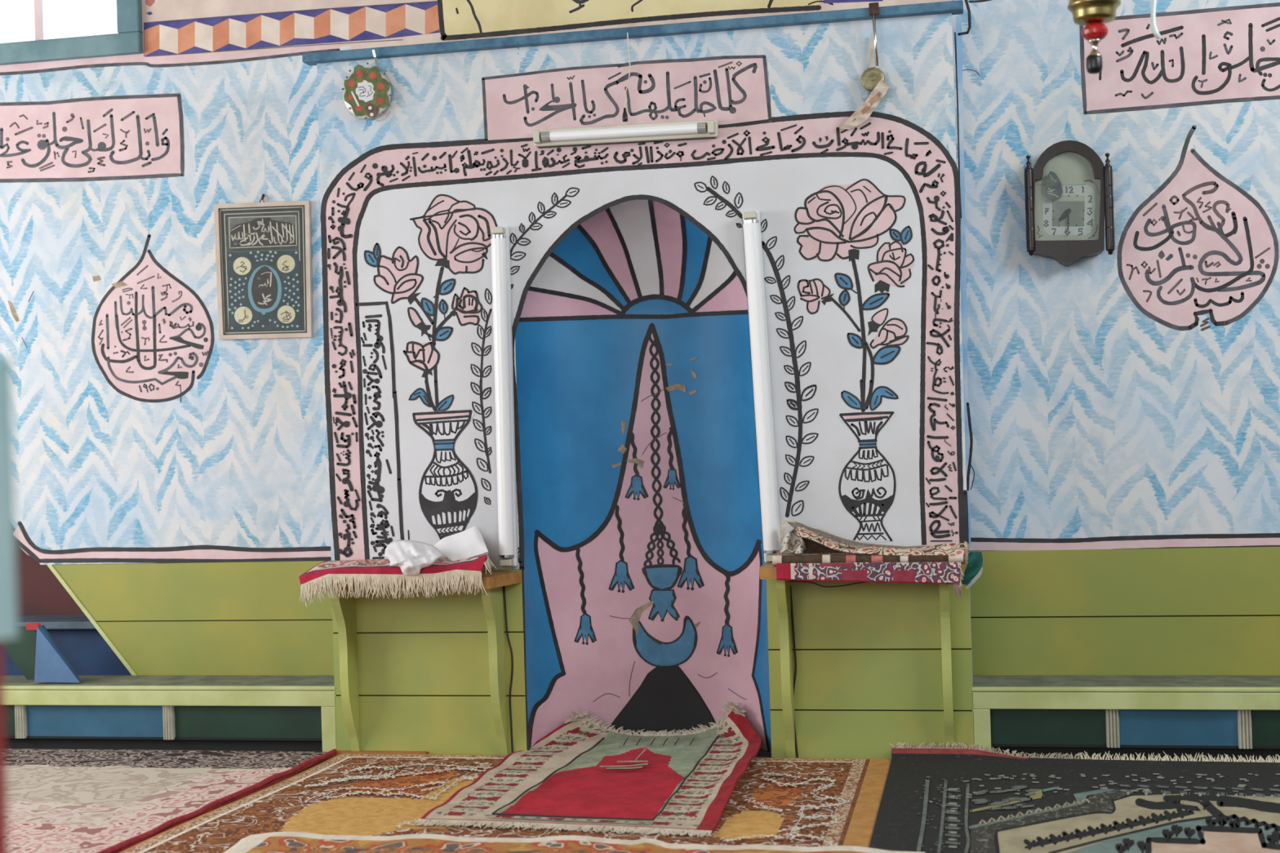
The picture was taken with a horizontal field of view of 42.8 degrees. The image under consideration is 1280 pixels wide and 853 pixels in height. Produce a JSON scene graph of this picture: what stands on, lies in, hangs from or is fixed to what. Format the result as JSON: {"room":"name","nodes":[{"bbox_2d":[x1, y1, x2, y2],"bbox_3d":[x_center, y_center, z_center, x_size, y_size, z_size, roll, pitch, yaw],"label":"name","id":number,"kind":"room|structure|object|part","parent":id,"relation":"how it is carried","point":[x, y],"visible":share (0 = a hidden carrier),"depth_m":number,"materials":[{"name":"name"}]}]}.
{"room":"mosque","nodes":[
{"label":"mosque","id":0,"kind":"room"},
{"bbox_2d":[0,0,1279,675],"bbox_3d":[0.051,-0.663,5.944,10.000,3.600,0.130,-2,0,12],"label":"wall","id":1,"kind":"structure","parent":0,"point":[1122,408],"depth_m":5.67,"materials":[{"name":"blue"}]},
{"bbox_2d":[0,0,142,65],"bbox_3d":[-2.788,-1.817,6.516,1.782,0.816,0.160,-2,0,12],"label":"window","id":2,"kind":"structure","parent":1,"relation":"in","point":[129,38],"depth_m":6.31,"materials":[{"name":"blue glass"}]},
{"bbox_3d":[-2.794,-1.857,6.522,1.609,0.736,0.030,-2,0,12],"label":"sash","id":3,"kind":"part","parent":2,"relation":"part of","materials":[{"name":"pink wood"}]},
{"bbox_3d":[-2.142,-1.115,6.333,0.808,0.338,0.001,-2,0,12],"label":"calligraphy panel","id":4,"kind":"part","parent":1,"relation":"part of","materials":[{"name":"pink paint"}]},
{"bbox_2d":[213,193,313,339],"bbox_3d":[-1.423,-0.606,6.176,0.385,0.551,0.024,-2,0,12],"label":"framed picture","id":5,"kind":"object","parent":1,"relation":"attached to","point":[264,250],"visible":1,"depth_m":6.17,"materials":[{"name":"paper"}]},
{"bbox_2d":[954,0,991,547],"bbox_3d":[1.199,-0.545,5.653,0.204,1.924,0.001,-2,0,12],"label":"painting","id":6,"kind":"object","parent":1,"relation":"on","point":[972,39],"depth_m":5.66},
{"bbox_2d":[1023,140,1115,266],"bbox_3d":[1.456,-0.759,5.548,0.291,0.418,0.101,-2,0,12],"label":"wall clock","id":7,"kind":"object","parent":1,"relation":"attached to","point":[1068,193],"visible":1,"depth_m":5.53,"materials":[{"name":"black plastic"}]},
{"bbox_3d":[1.839,-1.244,5.522,0.675,0.332,0.001,-2,0,12],"label":"calligraphy panel","id":8,"kind":"part","parent":1,"relation":"part of","materials":[{"name":"pink paint"}]},
{"bbox_2d":[4,748,1276,813],"bbox_3d":[-0.589,1.179,2.519,10.000,0.080,8.700,-2,0,12],"label":"floor","id":9,"kind":"structure","parent":0,"point":[762,753],"depth_m":5.73,"materials":[{"name":"black"}]},
{"bbox_2d":[0,358,20,852],"bbox_3d":[-0.662,0.508,1.484,0.200,1.254,0.070,-2,0,12],"label":"post","id":10,"kind":"object","parent":9,"relation":"on","point":[8,583],"visible":1,"depth_m":1.49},
{"bbox_2d":[1,542,132,682],"bbox_3d":[-2.693,0.423,6.595,2.700,1.600,0.750,-2,0,12],"label":"wooden steps","id":11,"kind":"structure","parent":9,"relation":"on","point":[57,642],"depth_m":6.58,"materials":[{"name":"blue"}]},
{"bbox_3d":[-2.377,0.872,6.271,0.163,0.217,0.020,-2,0,12],"label":"panel","id":12,"kind":"part","parent":11,"relation":"part of","materials":[{"name":"green wood"}]},
{"bbox_3d":[-2.677,0.474,6.913,2.600,1.100,0.040,-2,0,12],"label":"panel","id":13,"kind":"part","parent":11,"relation":"part of","materials":[{"name":"red wood"}]},
{"bbox_2d":[3,675,336,751],"bbox_3d":[-2.163,1.085,6.191,2.259,0.242,0.280,-2,0,12],"label":"bench","id":14,"kind":"object","parent":9,"relation":"on","point":[166,713],"visible":0.93,"depth_m":6.00,"materials":[{"name":"green"}]},
{"bbox_3d":[-2.556,1.108,6.172,0.495,0.119,0.015,-2,0,12],"label":"panel","id":15,"kind":"part","parent":14,"relation":"part of","materials":[{"name":"green wood"}]},
{"bbox_3d":[-2.317,1.101,6.105,0.042,0.129,0.022,-2,0,12],"label":"post","id":16,"kind":"part","parent":14,"relation":"part of","materials":[{"name":"white wood"}]},
{"bbox_3d":[-2.019,1.091,6.063,0.601,0.119,0.015,-2,0,12],"label":"panel","id":17,"kind":"part","parent":14,"relation":"part of","materials":[{"name":"blue wood"}]},
{"bbox_3d":[-1.729,1.083,5.985,0.042,0.129,0.022,-2,0,12],"label":"post","id":18,"kind":"part","parent":14,"relation":"part of","materials":[{"name":"white wood"}]},
{"bbox_3d":[-1.427,1.073,5.942,0.610,0.119,0.015,-2,0,12],"label":"panel","id":19,"kind":"part","parent":14,"relation":"part of","materials":[{"name":"green wood"}]},
{"bbox_2d":[4,749,337,852],"bbox_3d":[-2.579,1.197,4.801,2.551,0.029,2.731,-2,0,12],"label":"carpet","id":20,"kind":"object","parent":9,"relation":"on","point":[59,801],"visible":0.98,"depth_m":5.28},
{"bbox_2d":[119,753,890,852],"bbox_3d":[-0.388,1.136,4.552,2.071,0.023,2.165,-2,0,12],"label":"carpet","id":21,"kind":"object","parent":9,"relation":"on","point":[806,802],"visible":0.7,"depth_m":4.87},
{"bbox_2d":[223,831,924,852],"bbox_3d":[-0.275,1.112,3.965,1.887,0.030,0.895,-2,0,12],"label":"carpet","id":22,"kind":"object","parent":21,"relation":"on","point":[278,842],"visible":1,"depth_m":4.35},
{"bbox_2d":[413,701,761,838],"bbox_3d":[-0.091,1.054,5.191,0.892,0.147,1.426,-2,0,12],"label":"rug","id":23,"kind":"object","parent":21,"relation":"on","point":[584,775],"visible":1,"depth_m":5.11,"materials":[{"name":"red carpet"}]},
{"bbox_2d":[868,742,1279,852],"bbox_3d":[1.975,1.034,4.073,2.792,0.064,2.176,-2,0,12],"label":"carpet","id":24,"kind":"object","parent":9,"relation":"on","point":[940,799],"visible":1,"depth_m":4.67,"materials":[{"name":"carpet"}]},
{"bbox_2d":[971,675,1279,760],"bbox_3d":[2.160,0.950,5.311,2.114,0.242,0.280,-2,0,12],"label":"bench","id":25,"kind":"object","parent":9,"relation":"on","point":[1213,715],"visible":0.89,"depth_m":5.32,"materials":[{"name":"green"}]},
{"bbox_3d":[1.352,0.986,5.377,0.394,0.119,0.015,-2,0,12],"label":"panel","id":26,"kind":"part","parent":25,"relation":"part of","materials":[{"name":"green wood"}]},
{"bbox_3d":[1.541,0.981,5.319,0.042,0.129,0.022,-2,0,12],"label":"post","id":27,"kind":"part","parent":25,"relation":"part of","materials":[{"name":"white wood"}]},
{"bbox_3d":[1.745,0.974,5.297,0.409,0.119,0.015,-2,0,12],"label":"panel","id":28,"kind":"part","parent":25,"relation":"part of","materials":[{"name":"blue wood"}]},
{"bbox_3d":[1.942,0.969,5.238,0.042,0.129,0.022,-2,0,12],"label":"post","id":29,"kind":"part","parent":25,"relation":"part of","materials":[{"name":"white wood"}]},
{"bbox_3d":[2.169,0.961,5.210,0.457,0.119,0.015,-2,0,12],"label":"panel","id":30,"kind":"part","parent":25,"relation":"part of","materials":[{"name":"green wood"}]},
{"bbox_2d":[316,13,974,759],"bbox_3d":[0.015,-0.106,5.812,2.250,2.506,0.404,-2,0,12],"label":"wall","id":31,"kind":"structure","parent":0,"point":[641,602],"depth_m":5.73,"materials":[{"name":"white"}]},
{"bbox_2d":[342,49,391,121],"bbox_3d":[-0.971,-1.203,5.774,0.186,0.248,0.039,-2,0,12],"label":"decorative plate","id":32,"kind":"object","parent":31,"relation":"attached to","point":[366,92],"visible":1,"depth_m":5.78,"materials":[{"name":"green ceramic"}]},
{"bbox_2d":[337,750,428,755],"bbox_3d":[-0.917,1.159,5.790,0.345,0.014,0.040,-2,0,12],"label":"baseboard","id":33,"kind":"structure","parent":31,"relation":"attached to","point":[339,752],"depth_m":5.77,"materials":[{"name":"wood"}]},
{"bbox_2d":[316,571,521,755],"bbox_3d":[-0.759,0.837,5.647,0.680,0.646,0.234,-2,0,12],"label":"wall shelf","id":34,"kind":"object","parent":31,"relation":"attached to","point":[344,609],"visible":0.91,"depth_m":5.68,"materials":[{"name":"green wood"}]},
{"bbox_2d":[298,554,496,606],"bbox_3d":[-0.808,0.522,5.634,0.698,0.169,0.278,-2,0,12],"label":"rug","id":35,"kind":"object","parent":34,"relation":"on","point":[345,571],"visible":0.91,"depth_m":5.52,"materials":[{"name":"red fabric"}]},
{"bbox_2d":[384,539,442,576],"bbox_3d":[-0.775,0.447,5.540,0.165,0.115,0.219,-2,0,-32],"label":"crumpled cloth","id":36,"kind":"object","parent":35,"relation":"on","point":[411,556],"visible":1,"depth_m":5.49,"materials":[{"name":"white fabric"}]},
{"bbox_2d":[434,525,488,561],"bbox_3d":[-0.617,0.408,5.629,0.236,0.124,0.137,-2,0,12],"label":"sheet","id":37,"kind":"object","parent":35,"relation":"on","point":[469,543],"visible":0.98,"depth_m":5.63,"materials":[{"name":"white paper"}]},
{"bbox_2d":[364,194,497,539],"bbox_3d":[-0.727,-0.208,5.759,0.497,1.221,0.001,-2,0,12],"label":"painting","id":38,"kind":"object","parent":31,"relation":"attached to","point":[430,467],"depth_m":5.76},
{"bbox_2d":[490,226,518,566],"bbox_3d":[-0.475,-0.104,5.672,0.065,1.186,0.073,-2,0,12],"label":"fluorescent light","id":39,"kind":"object","parent":31,"relation":"attached to","point":[500,237],"visible":1,"depth_m":5.64,"materials":[{"name":"white glass"}]},
{"bbox_2d":[491,226,505,234],"bbox_3d":[-0.491,-0.680,5.665,0.042,0.022,0.036,-2,0,12],"label":"socket","id":40,"kind":"object","parent":39,"relation":"attached to","point":[495,230],"depth_m":5.65,"materials":[{"name":"beige plastic"}]},
{"bbox_2d":[499,559,514,565],"bbox_3d":[-0.462,0.471,5.660,0.042,0.022,0.036,-2,0,12],"label":"socket","id":41,"kind":"object","parent":39,"relation":"attached to","point":[502,562],"depth_m":5.64,"materials":[{"name":"beige plastic"}]},
{"bbox_2d":[502,586,513,752],"bbox_3d":[-0.455,0.857,5.698,0.028,0.598,0.006,-2,0,12],"label":"cable","id":42,"kind":"object","parent":31,"relation":"attached to","point":[504,588],"visible":0.97,"depth_m":5.70,"materials":[{"name":"black plastic"}]},
{"bbox_2d":[470,186,579,564],"bbox_3d":[-0.393,-0.173,5.691,0.416,1.304,0.001,-2,0,12],"label":"painting","id":43,"kind":"object","parent":31,"relation":"on","point":[538,219],"depth_m":5.72},
{"bbox_2d":[533,32,718,148],"bbox_3d":[-0.060,-1.154,5.581,0.643,0.366,0.084,-2,0,12],"label":"fluorescent light","id":44,"kind":"object","parent":31,"relation":"attached to","point":[704,129],"depth_m":5.57,"materials":[{"name":"white plastic"}]},
{"bbox_2d":[533,129,542,143],"bbox_3d":[-0.354,-1.000,5.637,0.022,0.042,0.036,-2,0,12],"label":"socket","id":45,"kind":"object","parent":44,"relation":"attached to","point":[537,134],"depth_m":5.62,"materials":[{"name":"beige plastic"}]},
{"bbox_3d":[-0.051,-1.060,5.546,0.019,0.048,0.019,-2,0,12],"label":"switch knob","id":46,"kind":"part","parent":44,"relation":"part of","materials":[{"name":"black plastic"}]},
{"bbox_3d":[-0.047,-1.187,5.545,0.035,0.302,0.019,-2,0,12],"label":"pull cord","id":47,"kind":"part","parent":44,"relation":"part of","materials":[{"name":"plastic"}]},
{"bbox_3d":[-0.043,-1.204,5.544,0.026,0.268,0.004,-2,0,12],"label":"cord","id":48,"kind":"part","parent":44,"relation":"part of","materials":[{"name":"beige plastic"}]},
{"bbox_2d":[707,120,715,133],"bbox_3d":[0.242,-1.011,5.516,0.022,0.042,0.036,-2,0,12],"label":"socket","id":49,"kind":"object","parent":44,"relation":"attached to","point":[711,123],"depth_m":5.50,"materials":[{"name":"beige plastic"}]},
{"bbox_3d":[-0.055,-1.133,5.622,1.015,0.243,0.001,-2,0,12],"label":"calligraphy panel","id":50,"kind":"part","parent":31,"relation":"part of","materials":[{"name":"pink paint"}]},
{"bbox_2d":[302,0,963,66],"bbox_3d":[-0.066,-1.350,5.622,2.314,0.032,0.066,-2,0,12],"label":"trim","id":51,"kind":"structure","parent":31,"relation":"attached to","point":[955,7],"depth_m":5.58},
{"bbox_2d":[513,197,769,751],"bbox_3d":[0.022,0.176,5.785,0.842,1.922,0.350,-2,0,12],"label":"painting","id":52,"kind":"object","parent":31,"relation":"attached to","point":[642,600],"depth_m":5.90},
{"bbox_2d":[693,175,818,517],"bbox_3d":[0.398,-0.275,5.530,0.400,1.170,0.001,-2,0,12],"label":"painting","id":53,"kind":"object","parent":31,"relation":"attached to","point":[788,206],"depth_m":5.51},
{"bbox_2d":[742,210,781,562],"bbox_3d":[0.407,-0.135,5.492,0.099,1.188,0.073,-2,0,12],"label":"fluorescent light","id":54,"kind":"object","parent":31,"relation":"attached to","point":[751,221],"visible":0.88,"depth_m":5.46,"materials":[{"name":"white glass"}]},
{"bbox_2d":[743,211,756,219],"bbox_3d":[0.370,-0.710,5.490,0.042,0.023,0.036,-2,0,12],"label":"socket","id":55,"kind":"object","parent":54,"relation":"attached to","point":[747,215],"depth_m":5.47,"materials":[{"name":"beige plastic"}]},
{"bbox_2d":[764,554,773,561],"bbox_3d":[0.442,0.441,5.476,0.042,0.023,0.036,-2,0,12],"label":"socket","id":56,"kind":"object","parent":54,"relation":"attached to","point":[768,557],"depth_m":5.46,"materials":[{"name":"beige plastic"}]},
{"bbox_2d":[790,586,798,758],"bbox_3d":[0.518,0.834,5.500,0.020,0.590,0.006,-2,0,12],"label":"cable","id":57,"kind":"object","parent":31,"relation":"attached to","point":[792,613],"visible":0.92,"depth_m":5.50,"materials":[{"name":"black plastic"}]},
{"bbox_2d":[794,178,914,542],"bbox_3d":[0.727,-0.220,5.463,0.398,1.216,0.001,-2,0,12],"label":"painting","id":58,"kind":"object","parent":31,"relation":"attached to","point":[854,238],"depth_m":5.46},
{"bbox_2d":[760,561,964,758],"bbox_3d":[0.739,0.780,5.343,0.650,0.668,0.234,-2,0,12],"label":"wall shelf","id":59,"kind":"object","parent":31,"relation":"attached to","point":[767,571],"visible":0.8,"depth_m":5.38,"materials":[{"name":"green wood"}]},
{"bbox_2d":[789,580,868,587],"bbox_3d":[0.671,0.512,5.323,0.371,0.024,0.004,-2,0,12],"label":"cable","id":60,"kind":"object","parent":59,"relation":"hanging from","point":[789,580],"visible":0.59,"depth_m":5.33,"materials":[{"name":"black plastic"}]},
{"bbox_2d":[776,556,968,598],"bbox_3d":[0.761,0.492,5.323,0.626,0.118,0.255,-2,0,12],"label":"patterned rug","id":61,"kind":"object","parent":59,"relation":"on","point":[939,573],"visible":0.7,"depth_m":5.20,"materials":[{"name":"red fabric"}]},
{"bbox_2d":[772,520,972,566],"bbox_3d":[0.759,0.376,5.326,0.636,0.156,0.220,-2,0,12],"label":"rug","id":62,"kind":"object","parent":59,"relation":"on","point":[805,544],"visible":0.98,"depth_m":5.26,"materials":[{"name":"beige fabric"}]},
{"bbox_2d":[961,551,982,589],"bbox_3d":[1.058,0.459,5.206,0.071,0.122,0.044,-2,0,12],"label":"cloth","id":63,"kind":"object","parent":59,"relation":"hanging from","point":[971,574],"visible":0.99,"depth_m":5.20,"materials":[{"name":"green fabric"}]},
{"bbox_2d":[840,34,889,128],"bbox_3d":[0.742,-1.151,5.416,0.178,0.314,0.079,-2,0,12],"label":"rosette","id":64,"kind":"object","parent":31,"relation":"attached to","point":[871,77],"depth_m":5.41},
{"bbox_3d":[0.745,-1.067,5.415,0.180,0.148,0.024,-2,0,30],"label":"paper strip","id":65,"kind":"part","parent":64,"relation":"part of","materials":[{"name":"beige paper"}]},
{"bbox_2d":[861,89,871,102],"bbox_3d":[0.754,-1.098,5.428,0.036,0.040,0.036,-2,0,12],"label":"bead","id":66,"kind":"object","parent":64,"relation":"hanging from","point":[864,95],"visible":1,"depth_m":5.41,"materials":[{"name":"blue"}]},
{"bbox_2d":[868,2,879,66],"bbox_3d":[0.778,-1.298,5.408,0.032,0.211,0.021,-2,0,12],"label":"hanging rod","id":67,"kind":"object","parent":31,"relation":"hanging from","point":[873,7],"visible":1,"depth_m":5.40,"materials":[{"name":"silver metal"}]},
{"bbox_3d":[0.779,-1.281,5.402,0.017,0.176,0.010,-2,0,12],"label":"rod","id":68,"kind":"part","parent":67,"relation":"part of","materials":[{"name":"silver metal"}]},
{"bbox_3d":[-0.779,-2.499,2.147,10.000,0.080,7.900,-2,0,11],"label":"ceiling","id":69,"kind":"structure","parent":0,"visible":0},
{"bbox_2d":[1067,0,1120,74],"bbox_3d":[1.136,-1.702,4.156,0.132,1.608,0.132,-2,0,12],"label":"hanging lamp","id":70,"kind":"object","parent":69,"relation":"hanging from","point":[1093,14],"visible":1,"depth_m":4.13,"materials":[{"name":"gold metal"}]},
{"bbox_3d":[1.155,-1.061,4.152,0.132,0.071,0.132,-2,0,12],"label":"dish","id":71,"kind":"part","parent":70,"relation":"part of","materials":[{"name":"gold metal"}]},
{"bbox_2d":[1150,0,1160,39],"bbox_3d":[1.341,-1.767,4.318,0.027,1.488,0.015,-2,0,12],"label":"cord","id":72,"kind":"object","parent":69,"relation":"hanging from","point":[1153,17],"visible":1,"depth_m":4.31,"materials":[{"name":"white plastic"}]}
]}

